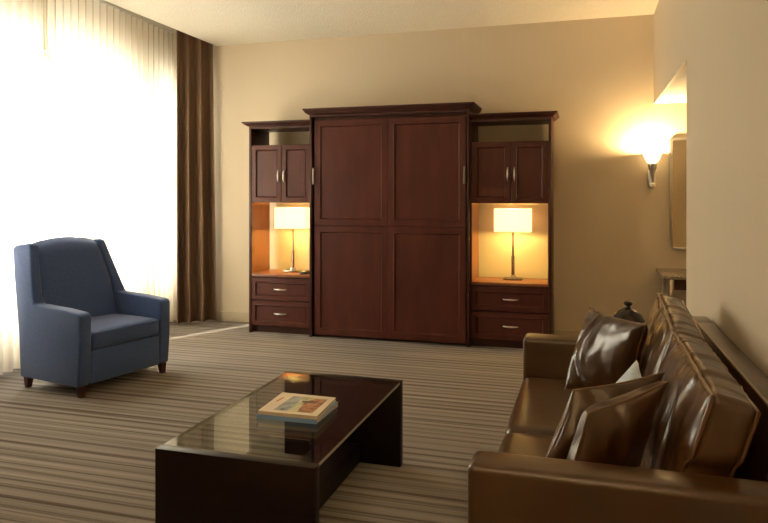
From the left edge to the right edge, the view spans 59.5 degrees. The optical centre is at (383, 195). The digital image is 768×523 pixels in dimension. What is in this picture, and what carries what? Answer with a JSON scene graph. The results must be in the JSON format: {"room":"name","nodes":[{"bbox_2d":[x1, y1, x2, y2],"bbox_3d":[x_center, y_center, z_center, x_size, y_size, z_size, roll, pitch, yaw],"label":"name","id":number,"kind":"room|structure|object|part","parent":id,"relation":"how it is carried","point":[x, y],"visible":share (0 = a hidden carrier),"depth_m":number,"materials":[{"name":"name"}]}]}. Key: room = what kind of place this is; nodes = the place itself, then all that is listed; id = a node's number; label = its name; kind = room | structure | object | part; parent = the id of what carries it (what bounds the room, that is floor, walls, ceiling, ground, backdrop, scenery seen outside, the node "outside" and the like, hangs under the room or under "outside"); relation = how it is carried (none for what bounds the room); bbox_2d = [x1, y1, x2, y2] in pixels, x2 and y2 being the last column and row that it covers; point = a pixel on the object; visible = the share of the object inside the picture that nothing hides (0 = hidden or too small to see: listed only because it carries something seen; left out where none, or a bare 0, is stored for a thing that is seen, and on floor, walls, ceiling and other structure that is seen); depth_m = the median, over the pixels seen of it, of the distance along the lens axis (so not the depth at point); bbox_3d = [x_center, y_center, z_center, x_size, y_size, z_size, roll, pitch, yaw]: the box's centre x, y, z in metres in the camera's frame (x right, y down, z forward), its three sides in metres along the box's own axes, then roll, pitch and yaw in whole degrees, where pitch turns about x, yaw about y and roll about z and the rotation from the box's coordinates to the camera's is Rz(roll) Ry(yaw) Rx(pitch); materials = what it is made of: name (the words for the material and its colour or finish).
{"room":"hotel room","nodes":[
{"label":"hotel room","id":0,"kind":"room"},
{"bbox_2d":[43,0,45,52],"bbox_3d":[-3.897,-0.210,3.014,0.200,3.160,9.530,0,0,17],"label":"wall","id":1,"kind":"structure","parent":0,"point":[44,44],"depth_m":5.83,"materials":[{"name":"paint"}]},
{"bbox_2d":[0,320,522,522],"bbox_3d":[-0.584,1.430,2.018,7.120,0.120,9.770,0,0,17],"label":"floor","id":2,"kind":"structure","parent":0,"point":[65,457],"depth_m":4.09,"materials":[{"name":"carpet"}]},
{"bbox_2d":[13,237,169,397],"bbox_3d":[-2.209,0.844,5.046,0.840,1.052,0.815,0,0,28],"label":"armchair","id":3,"kind":"object","parent":2,"relation":"on","point":[78,322],"visible":1,"depth_m":4.87,"materials":[{"name":"blue fabric"}]},
{"bbox_3d":[-2.543,1.331,4.812,0.050,0.078,0.050,0,0,28],"label":"leg","id":4,"kind":"part","parent":3,"relation":"part of","materials":[{"name":"brown wood"}]},
{"bbox_3d":[-2.369,0.821,4.752,0.832,0.942,0.145,0,0,28],"label":"panel","id":5,"kind":"part","parent":3,"relation":"part of","materials":[{"name":"blue fabric"}]},
{"bbox_3d":[-2.389,0.744,5.141,0.294,0.852,0.694,0,0,28],"label":"backrest","id":6,"kind":"part","parent":3,"relation":"part of","materials":[{"name":"blue fabric"}]},
{"bbox_3d":[-2.056,1.331,4.556,0.050,0.078,0.050,0,0,28],"label":"leg","id":7,"kind":"part","parent":3,"relation":"part of","materials":[{"name":"brown wood"}]},
{"bbox_3d":[-2.114,1.174,4.996,0.588,0.232,0.615,0,0,28],"label":"seat rail","id":8,"kind":"part","parent":3,"relation":"part of","materials":[{"name":"blue fabric"}]},
{"bbox_2d":[91,314,158,348],"bbox_3d":[-2.092,0.996,4.985,0.576,0.149,0.612,0,0,28],"label":"seat cushion","id":9,"kind":"object","parent":3,"relation":"on","point":[108,331],"depth_m":4.89,"materials":[{"name":"blue fabric"}]},
{"bbox_3d":[-2.058,0.821,5.345,0.832,0.942,0.145,0,0,28],"label":"panel","id":10,"kind":"part","parent":3,"relation":"part of","materials":[{"name":"blue fabric"}]},
{"bbox_3d":[-1.719,1.331,5.198,0.050,0.078,0.050,0,0,28],"label":"leg","id":11,"kind":"part","parent":3,"relation":"part of","materials":[{"name":"brown wood"}]},
{"bbox_2d":[242,119,308,334],"bbox_3d":[-1.010,0.318,6.811,0.724,2.104,0.455,0,0,17],"label":"display cabinet","id":12,"kind":"object","parent":2,"relation":"on","point":[278,299],"visible":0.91,"depth_m":6.67,"materials":[{"name":"brown wood"}]},
{"bbox_3d":[-1.283,0.341,6.922,0.027,2.058,0.400,0,0,17],"label":"panel","id":13,"kind":"part","parent":12,"relation":"part of","materials":[{"name":"brown wood"}]},
{"bbox_3d":[-1.168,-0.216,6.688,0.324,0.568,0.025,0,0,17],"label":"door","id":14,"kind":"part","parent":12,"relation":"part of","materials":[{"name":"brown wood"}]},
{"bbox_3d":[-1.010,-0.711,6.811,0.724,0.046,0.455,0,0,17],"label":"crown moulding","id":15,"kind":"part","parent":12,"relation":"part of","materials":[{"name":"brown wood"}]},
{"bbox_2d":[252,269,308,277],"bbox_3d":[-0.968,0.794,6.829,0.630,0.028,0.398,0,0,17],"label":"shelf","id":16,"kind":"object","parent":12,"relation":"attached to","point":[256,273],"depth_m":6.72,"materials":[{"name":"brown wood"}]},
{"bbox_3d":[-1.023,1.170,6.644,0.628,0.244,0.025,0,0,17],"label":"drawer","id":17,"kind":"part","parent":12,"relation":"part of","materials":[{"name":"brown wood"}]},
{"bbox_3d":[-1.023,0.929,6.644,0.628,0.214,0.025,0,0,17],"label":"drawer","id":18,"kind":"part","parent":12,"relation":"part of","materials":[{"name":"brown wood"}]},
{"bbox_2d":[274,207,308,272],"bbox_3d":[-0.928,0.452,6.857,0.328,0.655,0.180,0,0,17],"label":"table lamp","id":19,"kind":"object","parent":12,"relation":"on","point":[292,218],"visible":0.95,"depth_m":6.78,"materials":[{"name":"white fabric"}]},
{"bbox_3d":[-0.928,0.229,6.857,0.328,0.210,0.180,0,0,17],"label":"lamp shade","id":20,"kind":"part","parent":19,"relation":"part of","materials":[{"name":"white fabric"}]},
{"bbox_3d":[-0.928,0.511,6.857,0.029,0.444,0.029,0,0,17],"label":"stem","id":21,"kind":"part","parent":19,"relation":"part of","materials":[{"name":"silver metal"}]},
{"bbox_3d":[-0.866,-0.216,6.597,0.300,0.568,0.025,0,0,17],"label":"door","id":22,"kind":"part","parent":12,"relation":"part of","materials":[{"name":"brown wood"}]},
{"bbox_2d":[299,270,308,273],"bbox_3d":[-0.783,0.759,6.678,0.116,0.040,0.116,0,0,17],"label":"dish","id":23,"kind":"object","parent":12,"relation":"on","point":[301,271],"visible":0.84,"depth_m":6.63,"materials":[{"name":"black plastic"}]},
{"bbox_2d":[155,371,402,522],"bbox_3d":[-0.378,1.155,2.964,0.640,0.430,1.165,0,0,17],"label":"coffee table","id":24,"kind":"object","parent":2,"relation":"on","point":[193,485],"visible":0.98,"depth_m":2.49,"materials":[{"name":"brown wood"}]},
{"bbox_3d":[-0.539,1.155,2.428,0.640,0.430,0.046,0,0,17],"label":"panel","id":25,"kind":"part","parent":24,"relation":"part of","materials":[{"name":"brown wood"}]},
{"bbox_3d":[-0.378,0.947,2.964,0.632,0.012,1.071,0,0,17],"label":"glass","id":26,"kind":"part","parent":24,"relation":"part of","materials":[{"name":"grey"}]},
{"bbox_2d":[256,402,337,423],"bbox_3d":[-0.371,0.931,2.922,0.276,0.018,0.269,0,0,17],"label":"book","id":27,"kind":"object","parent":24,"relation":"on","point":[334,405],"visible":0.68,"depth_m":2.81,"materials":[{"name":"blue paper"}]},
{"bbox_2d":[258,392,335,419],"bbox_3d":[-0.372,0.914,2.927,0.281,0.015,0.271,0,0,17],"label":"book","id":28,"kind":"object","parent":27,"relation":"on","point":[294,405],"visible":1,"depth_m":2.89,"materials":[{"name":"brown paper"}]},
{"bbox_2d":[274,396,327,412],"bbox_3d":[-0.355,0.907,2.919,0.177,0.001,0.209,0,0,17],"label":"picture","id":29,"kind":"object","parent":28,"relation":"on","point":[291,404],"depth_m":2.91},
{"bbox_3d":[-0.217,1.155,3.499,0.640,0.430,0.046,0,0,17],"label":"panel","id":30,"kind":"part","parent":24,"relation":"part of","materials":[{"name":"brown wood"}]},
{"bbox_2d":[302,102,481,346],"bbox_3d":[0.078,0.267,6.466,1.662,2.206,0.490,0,0,17],"label":"wardrobe","id":31,"kind":"object","parent":2,"relation":"on","point":[389,185],"visible":0.91,"depth_m":6.28,"materials":[{"name":"brown wood"}]},
{"bbox_3d":[-0.648,0.306,6.712,0.024,2.128,0.437,0,0,17],"label":"post","id":32,"kind":"part","parent":31,"relation":"part of","materials":[{"name":"brown wood"}]},
{"bbox_3d":[-0.674,-0.185,6.508,0.019,0.160,0.066,0,0,17],"label":"pull handle","id":33,"kind":"part","parent":31,"relation":"part of","materials":[{"name":"grey metal"}]},
{"bbox_3d":[-0.315,0.816,6.411,0.737,1.048,0.033,0,0,17],"label":"door","id":34,"kind":"part","parent":31,"relation":"part of","materials":[{"name":"brown wood"}]},
{"bbox_3d":[-0.315,-0.218,6.411,0.737,1.013,0.033,0,0,17],"label":"door","id":35,"kind":"part","parent":31,"relation":"part of","materials":[{"name":"brown wood"}]},
{"bbox_3d":[0.078,-0.797,6.466,1.662,0.078,0.490,0,0,17],"label":"crown moulding","id":36,"kind":"part","parent":31,"relation":"part of","materials":[{"name":"brown wood"}]},
{"bbox_3d":[0.392,0.816,6.198,0.737,1.048,0.033,0,0,17],"label":"door","id":37,"kind":"part","parent":31,"relation":"part of","materials":[{"name":"brown wood"}]},
{"bbox_3d":[0.392,-0.218,6.198,0.737,1.013,0.033,0,0,17],"label":"door","id":38,"kind":"part","parent":31,"relation":"part of","materials":[{"name":"brown wood"}]},
{"bbox_3d":[0.733,-0.185,6.085,0.019,0.160,0.066,0,0,17],"label":"pull handle","id":39,"kind":"part","parent":31,"relation":"part of","materials":[{"name":"grey metal"}]},
{"bbox_3d":[0.821,0.306,6.271,0.020,2.128,0.437,0,0,17],"label":"post","id":40,"kind":"part","parent":31,"relation":"part of","materials":[{"name":"brown wood"}]},
{"bbox_2d":[469,111,558,347],"bbox_3d":[1.206,0.318,6.175,0.772,2.104,0.512,0,0,17],"label":"display cabinet","id":41,"kind":"object","parent":2,"relation":"on","point":[502,312],"visible":0.96,"depth_m":6.01,"materials":[{"name":"brown wood"}]},
{"bbox_3d":[0.843,0.341,6.283,0.014,2.058,0.400,0,0,17],"label":"panel","id":42,"kind":"part","parent":41,"relation":"part of","materials":[{"name":"brown wood"}]},
{"bbox_3d":[0.965,-0.207,6.047,0.351,0.550,0.025,0,0,17],"label":"door","id":43,"kind":"part","parent":41,"relation":"part of","materials":[{"name":"brown wood"}]},
{"bbox_3d":[1.120,1.170,6.000,0.676,0.244,0.025,0,0,17],"label":"drawer","id":44,"kind":"part","parent":41,"relation":"part of","materials":[{"name":"brown wood"}]},
{"bbox_3d":[1.120,0.929,6.000,0.676,0.214,0.025,0,0,17],"label":"drawer","id":45,"kind":"part","parent":41,"relation":"part of","materials":[{"name":"brown wood"}]},
{"bbox_2d":[472,277,548,287],"bbox_3d":[1.175,0.794,6.184,0.678,0.028,0.398,0,0,17],"label":"shelf","id":46,"kind":"object","parent":41,"relation":"attached to","point":[477,282],"depth_m":6.06,"materials":[{"name":"brown wood"}]},
{"bbox_2d":[494,209,531,280],"bbox_3d":[1.194,0.452,6.220,0.328,0.655,0.180,0,0,17],"label":"table lamp","id":47,"kind":"object","parent":41,"relation":"on","point":[505,220],"visible":1,"depth_m":6.14,"materials":[{"name":"white fabric"}]},
{"bbox_3d":[1.194,0.511,6.220,0.029,0.444,0.029,0,0,17],"label":"stem","id":48,"kind":"part","parent":47,"relation":"part of","materials":[{"name":"silver metal"}]},
{"bbox_3d":[1.194,0.229,6.220,0.328,0.210,0.180,0,0,17],"label":"lamp shade","id":49,"kind":"part","parent":47,"relation":"part of","materials":[{"name":"white fabric"}]},
{"bbox_3d":[1.198,-0.711,6.148,0.772,0.046,0.455,0,0,17],"label":"crown moulding","id":50,"kind":"part","parent":41,"relation":"part of","materials":[{"name":"brown wood"}]},
{"bbox_3d":[1.289,-0.207,5.949,0.322,0.550,0.025,0,0,17],"label":"door","id":51,"kind":"part","parent":41,"relation":"part of","materials":[{"name":"brown wood"}]},
{"bbox_3d":[1.520,0.341,6.110,0.024,2.058,0.458,0,0,17],"label":"panel","id":52,"kind":"part","parent":41,"relation":"part of","materials":[{"name":"brown wood"}]},
{"bbox_2d":[468,293,767,522],"bbox_3d":[0.896,0.913,2.529,0.883,0.914,1.840,0,0,17],"label":"sofa","id":53,"kind":"object","parent":2,"relation":"on","point":[705,457],"visible":0.84,"depth_m":1.78,"materials":[{"name":"brown leather"}]},
{"bbox_2d":[505,377,572,435],"bbox_3d":[0.893,0.978,2.894,0.664,0.176,0.809,0,0,17],"label":"seat cushion","id":54,"kind":"object","parent":53,"relation":"on","point":[540,404],"depth_m":2.85,"materials":[{"name":"brown leather"}]},
{"bbox_3d":[1.133,1.012,3.324,0.867,0.595,0.150,0,0,17],"label":"arm","id":55,"kind":"part","parent":53,"relation":"part of","materials":[{"name":"brown leather"}]},
{"bbox_2d":[498,433,646,467],"bbox_3d":[0.672,0.977,2.162,0.665,0.177,0.720,0,0,17],"label":"seat cushion","id":56,"kind":"object","parent":53,"relation":"on","point":[530,444],"depth_m":2.42,"materials":[{"name":"brown leather"}]},
{"bbox_2d":[545,372,664,459],"bbox_3d":[0.721,0.732,2.219,0.438,0.283,0.119,0,0,-9],"label":"throw pillow","id":57,"kind":"object","parent":53,"relation":"on","point":[580,399],"visible":0.48,"depth_m":2.19,"materials":[{"name":"leather"}]},
{"bbox_2d":[564,306,647,389],"bbox_3d":[1.009,0.692,2.924,0.227,0.353,0.424,0,0,-38],"label":"throw pillow","id":58,"kind":"object","parent":53,"relation":"on","point":[607,346],"visible":0.74,"depth_m":2.87,"materials":[{"name":"leather"}]},
{"bbox_2d":[566,381,667,466],"bbox_3d":[0.666,0.709,1.968,0.333,0.328,0.124,0,0,-11],"label":"throw pillow","id":59,"kind":"object","parent":53,"relation":"on","point":[617,430],"visible":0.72,"depth_m":1.92,"materials":[{"name":"leather"}]},
{"bbox_3d":[0.652,1.012,1.724,0.867,0.595,0.127,0,0,17],"label":"arm","id":60,"kind":"part","parent":53,"relation":"part of","materials":[{"name":"brown leather"}]},
{"bbox_2d":[616,360,641,382],"bbox_3d":[0.861,0.747,2.462,0.212,0.254,0.117,0,0,-9],"label":"throw pillow","id":61,"kind":"object","parent":53,"relation":"on","point":[633,372],"visible":0.19,"depth_m":2.50,"materials":[{"name":"fabric"}]},
{"bbox_2d":[639,293,701,376],"bbox_3d":[1.184,0.695,2.849,0.236,0.472,0.740,0,0,17],"label":"cushion","id":62,"kind":"object","parent":53,"relation":"on","point":[669,314],"depth_m":2.72,"materials":[{"name":"leather"}]},
{"bbox_2d":[644,333,755,476],"bbox_3d":[0.954,0.717,2.111,0.236,0.438,0.846,0,0,17],"label":"cushion","id":63,"kind":"object","parent":53,"relation":"on","point":[704,425],"depth_m":1.83,"materials":[{"name":"leather"}]},
{"bbox_2d":[656,268,685,296],"bbox_3d":[3.172,1.012,5.514,1.694,0.717,0.647,0,0,17],"label":"console table","id":64,"kind":"object","parent":2,"relation":"on","point":[677,277],"depth_m":5.48,"materials":[{"name":"stone"}]},
{"bbox_3d":[2.502,1.025,6.014,0.028,0.690,0.028,0,0,17],"label":"leg","id":65,"kind":"part","parent":64,"relation":"part of","materials":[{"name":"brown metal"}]},
{"bbox_2d":[656,268,685,279],"bbox_3d":[3.172,0.666,5.514,1.694,0.027,0.647,0,0,17],"label":"countertop","id":66,"kind":"structure","parent":64,"relation":"on","point":[666,273],"depth_m":5.63,"materials":[{"name":"stone"}]},
{"bbox_3d":[2.335,1.025,5.459,0.028,0.690,0.028,0,0,17],"label":"leg","id":67,"kind":"part","parent":64,"relation":"part of","materials":[{"name":"brown wood"}]},
{"bbox_3d":[1.391,1.095,3.759,0.500,0.550,0.500,0,0,17],"label":"end table","id":68,"kind":"object","parent":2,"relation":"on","visible":0},
{"bbox_2d":[613,301,644,323],"bbox_3d":[1.367,0.705,3.766,0.180,0.228,0.180,0,0,17],"label":"lidded jar","id":69,"kind":"object","parent":68,"relation":"on","point":[628,313],"visible":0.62,"depth_m":3.72,"materials":[{"name":"black ceramic"}]},
{"bbox_3d":[1.367,0.609,3.766,0.052,0.036,0.052,0,0,17],"label":"knob","id":70,"kind":"part","parent":69,"relation":"part of","materials":[{"name":"black ceramic"}]},
{"bbox_3d":[1.367,0.665,3.766,0.180,0.074,0.180,0,0,17],"label":"lid","id":71,"kind":"part","parent":69,"relation":"part of","materials":[{"name":"black ceramic"}]},
{"bbox_2d":[104,0,658,45],"bbox_3d":[-1.404,-1.775,2.265,5.407,0.270,9.770,0,0,17],"label":"ceiling","id":72,"kind":"structure","parent":0,"point":[215,22],"depth_m":6.09,"materials":[{"name":"beige paint"}]},
{"bbox_2d":[95,0,176,34],"bbox_3d":[-3.542,-1.772,3.049,0.180,0.033,9.200,0,0,17],"label":"track","id":73,"kind":"object","parent":72,"relation":"attached to","point":[156,24],"visible":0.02,"depth_m":6.66,"materials":[{"name":"beige metal"}]},
{"bbox_2d":[0,0,42,374],"bbox_3d":[-3.091,-0.198,4.526,0.086,3.105,2.090,0,0,17],"label":"sheer curtain","id":74,"kind":"object","parent":73,"relation":"hanging from","point":[21,21],"visible":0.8,"depth_m":5.26,"materials":[{"name":"white fabric"}]},
{"bbox_2d":[44,0,176,321],"bbox_3d":[-2.509,-0.198,6.382,0.085,3.105,2.023,0,0,14],"label":"sheer curtain","id":75,"kind":"object","parent":73,"relation":"hanging from","point":[114,72],"visible":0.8,"depth_m":6.41,"materials":[{"name":"white fabric"}]},
{"bbox_2d":[177,30,216,324],"bbox_3d":[-2.021,-0.198,7.210,0.428,3.105,0.121,0,0,-35],"label":"drape","id":76,"kind":"object","parent":73,"relation":"hanging from","point":[196,239],"visible":0.96,"depth_m":7.21,"materials":[{"name":"brown fabric"}]},
{"bbox_2d":[213,14,685,330],"bbox_3d":[0.805,-0.210,6.639,7.120,3.160,0.120,0,0,17],"label":"wall","id":77,"kind":"structure","parent":0,"point":[612,230],"depth_m":6.40,"materials":[{"name":"paint"}]},
{"bbox_2d":[209,311,579,335],"bbox_3d":[0.825,1.317,6.564,6.800,0.105,0.012,0,0,17],"label":"baseboard","id":78,"kind":"structure","parent":77,"relation":"attached to","point":[221,315],"depth_m":7.28,"materials":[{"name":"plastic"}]},
{"bbox_2d":[642,151,661,187],"bbox_3d":[2.390,-0.226,5.990,0.172,0.322,0.210,0,0,17],"label":"wall sconce","id":79,"kind":"object","parent":77,"relation":"attached to","point":[651,157],"visible":1,"depth_m":5.94,"materials":[{"name":"white glass"}]},
{"bbox_3d":[2.418,-0.142,6.083,0.060,0.155,0.016,0,0,17],"label":"plate","id":80,"kind":"part","parent":79,"relation":"part of","materials":[{"name":"silver metal"}]},
{"bbox_3d":[2.384,-0.337,5.971,0.172,0.101,0.172,0,0,17],"label":"lamp shade","id":81,"kind":"part","parent":79,"relation":"part of","materials":[{"name":"white glass"}]},
{"bbox_2d":[648,163,656,186],"bbox_3d":[2.384,-0.180,5.971,0.076,0.210,0.076,0,0,17],"label":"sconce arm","id":82,"kind":"object","parent":79,"relation":"attached to","point":[652,167],"depth_m":5.95,"materials":[{"name":"silver metal"}]},
{"bbox_2d":[670,138,685,249],"bbox_3d":[2.940,-0.015,5.917,0.780,1.000,0.033,0,0,17],"label":"wall mirror","id":83,"kind":"object","parent":77,"relation":"attached to","point":[677,145],"visible":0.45,"depth_m":6.01,"materials":[{"name":"silver metal"}]},
{"bbox_2d":[657,66,685,103],"bbox_3d":[2.918,-0.880,4.651,1.688,0.100,2.472,0,0,17],"label":"ceiling","id":84,"kind":"structure","parent":0,"point":[676,93],"depth_m":5.42,"materials":[{"name":"white paint"}]},
{"bbox_2d":[654,0,767,376],"bbox_3d":[1.128,-0.135,1.504,0.120,3.010,9.530,0,0,17],"label":"wall","id":85,"kind":"structure","parent":0,"point":[722,45],"depth_m":3.00,"materials":[{"name":"paint"}]}
]}

